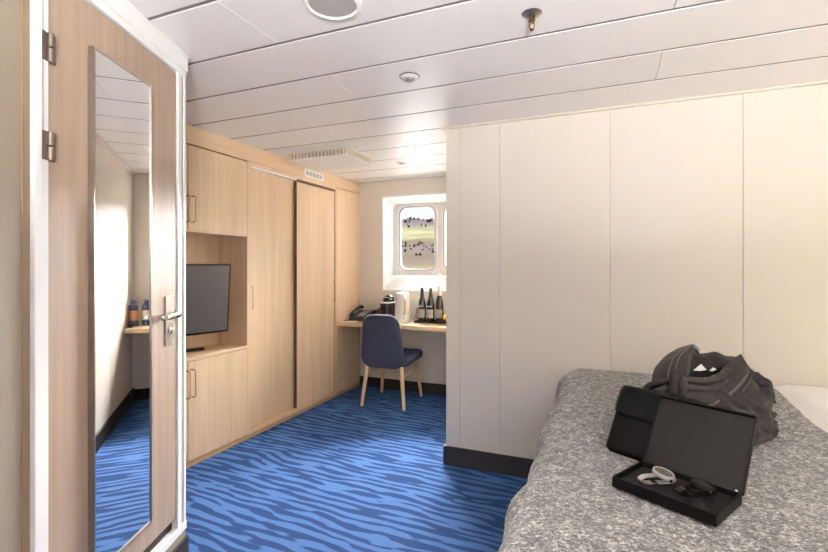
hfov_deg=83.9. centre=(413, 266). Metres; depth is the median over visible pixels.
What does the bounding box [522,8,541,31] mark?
sprinkler
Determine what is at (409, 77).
smoke detector
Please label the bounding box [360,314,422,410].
desk chair
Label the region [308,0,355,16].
grille
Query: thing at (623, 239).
wall
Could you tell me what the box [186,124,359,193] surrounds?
trim
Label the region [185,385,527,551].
floor
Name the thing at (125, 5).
trim
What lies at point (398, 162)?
ceiling detector
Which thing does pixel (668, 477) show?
wristwatch
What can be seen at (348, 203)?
wall panel
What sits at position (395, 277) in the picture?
window
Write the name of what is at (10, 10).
wall
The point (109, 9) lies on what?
trim
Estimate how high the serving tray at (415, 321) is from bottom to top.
0.018 m
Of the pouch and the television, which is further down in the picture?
the pouch
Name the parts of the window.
frame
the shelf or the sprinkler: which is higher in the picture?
the sprinkler
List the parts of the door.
handle plate, lever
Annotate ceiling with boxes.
[128,0,827,182]
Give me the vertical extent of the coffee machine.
0.264 m
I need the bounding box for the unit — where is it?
[287,147,373,170]
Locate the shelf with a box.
[186,343,246,361]
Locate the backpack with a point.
(734, 385)
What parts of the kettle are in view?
lid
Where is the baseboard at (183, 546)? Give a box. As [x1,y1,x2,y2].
[172,534,188,551]
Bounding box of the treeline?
[402,216,434,254]
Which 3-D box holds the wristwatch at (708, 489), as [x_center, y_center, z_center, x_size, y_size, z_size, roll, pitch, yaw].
[0.706,0.554,1.146,0.097,0.037,0.060,0,0,-6]
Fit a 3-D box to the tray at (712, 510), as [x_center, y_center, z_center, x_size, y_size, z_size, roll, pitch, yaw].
[0.670,0.574,1.186,0.165,0.028,0.246,0,0,-38]
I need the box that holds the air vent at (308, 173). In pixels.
[304,168,323,180]
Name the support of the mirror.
attached to the door
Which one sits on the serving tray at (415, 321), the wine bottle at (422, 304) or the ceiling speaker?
the wine bottle at (422, 304)
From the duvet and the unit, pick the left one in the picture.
the unit
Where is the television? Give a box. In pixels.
[186,264,230,335]
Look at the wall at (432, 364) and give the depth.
4.86 m
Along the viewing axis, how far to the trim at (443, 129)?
2.55 m
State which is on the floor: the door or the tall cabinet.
the tall cabinet
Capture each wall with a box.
[0,0,184,551]
[343,176,445,384]
[443,84,827,478]
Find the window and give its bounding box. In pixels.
[382,192,445,292]
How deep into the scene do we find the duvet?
2.02 m
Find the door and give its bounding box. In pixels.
[42,0,181,551]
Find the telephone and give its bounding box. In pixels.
[349,305,374,321]
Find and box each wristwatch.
[637,466,675,484]
[675,477,715,496]
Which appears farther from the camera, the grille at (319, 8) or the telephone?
the telephone
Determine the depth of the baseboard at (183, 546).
1.96 m
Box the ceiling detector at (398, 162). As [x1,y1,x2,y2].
[397,161,407,164]
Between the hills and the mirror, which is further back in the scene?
the hills
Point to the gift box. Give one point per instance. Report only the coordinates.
(689, 439)
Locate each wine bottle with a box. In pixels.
[418,287,425,320]
[427,288,434,321]
[436,285,443,321]
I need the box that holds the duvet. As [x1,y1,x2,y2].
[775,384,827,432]
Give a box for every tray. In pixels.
[414,320,443,323]
[612,460,741,526]
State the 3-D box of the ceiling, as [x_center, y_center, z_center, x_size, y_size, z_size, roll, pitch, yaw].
[0.174,-0.940,1.715,5.400,0.060,6.100,0,0,23]
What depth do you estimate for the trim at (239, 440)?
3.54 m
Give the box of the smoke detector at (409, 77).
[399,72,419,82]
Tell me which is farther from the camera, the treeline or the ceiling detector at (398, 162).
the treeline
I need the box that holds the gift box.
[612,395,758,526]
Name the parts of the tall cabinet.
door, door, handle, handle, handle, handle, door, door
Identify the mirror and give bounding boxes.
[88,46,151,551]
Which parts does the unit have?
perforated plate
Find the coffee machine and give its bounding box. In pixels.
[380,295,394,316]
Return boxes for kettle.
[395,291,409,322]
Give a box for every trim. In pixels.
[21,0,29,551]
[30,0,187,551]
[112,0,189,65]
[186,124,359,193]
[186,382,359,468]
[441,80,827,132]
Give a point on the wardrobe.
(293, 218)
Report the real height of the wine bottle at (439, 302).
0.363 m
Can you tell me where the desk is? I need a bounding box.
[338,320,445,331]
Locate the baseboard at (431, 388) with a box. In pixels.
[360,376,445,394]
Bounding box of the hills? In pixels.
[402,219,440,275]
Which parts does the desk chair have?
leg, leg, backrest, seat, leg, leg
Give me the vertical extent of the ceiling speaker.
0.016 m
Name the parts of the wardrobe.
sliding door, sliding door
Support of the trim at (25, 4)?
attached to the wall at (10, 10)
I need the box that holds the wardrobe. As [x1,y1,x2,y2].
[249,161,336,433]
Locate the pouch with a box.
[606,385,704,460]
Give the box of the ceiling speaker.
[302,0,361,20]
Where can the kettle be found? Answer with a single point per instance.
(402, 302)
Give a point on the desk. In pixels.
(404, 326)
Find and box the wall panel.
[337,188,359,391]
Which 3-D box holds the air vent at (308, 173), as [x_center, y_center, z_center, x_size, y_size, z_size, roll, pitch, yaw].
[-0.910,-0.836,4.207,0.012,0.068,0.295,0,0,23]
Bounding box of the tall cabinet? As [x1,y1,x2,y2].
[186,144,248,462]
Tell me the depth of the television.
3.09 m
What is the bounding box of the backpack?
[643,344,778,445]
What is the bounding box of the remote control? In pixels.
[186,347,204,351]
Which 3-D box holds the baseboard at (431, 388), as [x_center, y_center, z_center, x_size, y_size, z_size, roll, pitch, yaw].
[0.104,1.238,4.716,1.500,0.105,0.015,0,0,23]
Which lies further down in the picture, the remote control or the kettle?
the remote control
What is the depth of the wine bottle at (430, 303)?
4.47 m
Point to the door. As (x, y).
(74, 26)

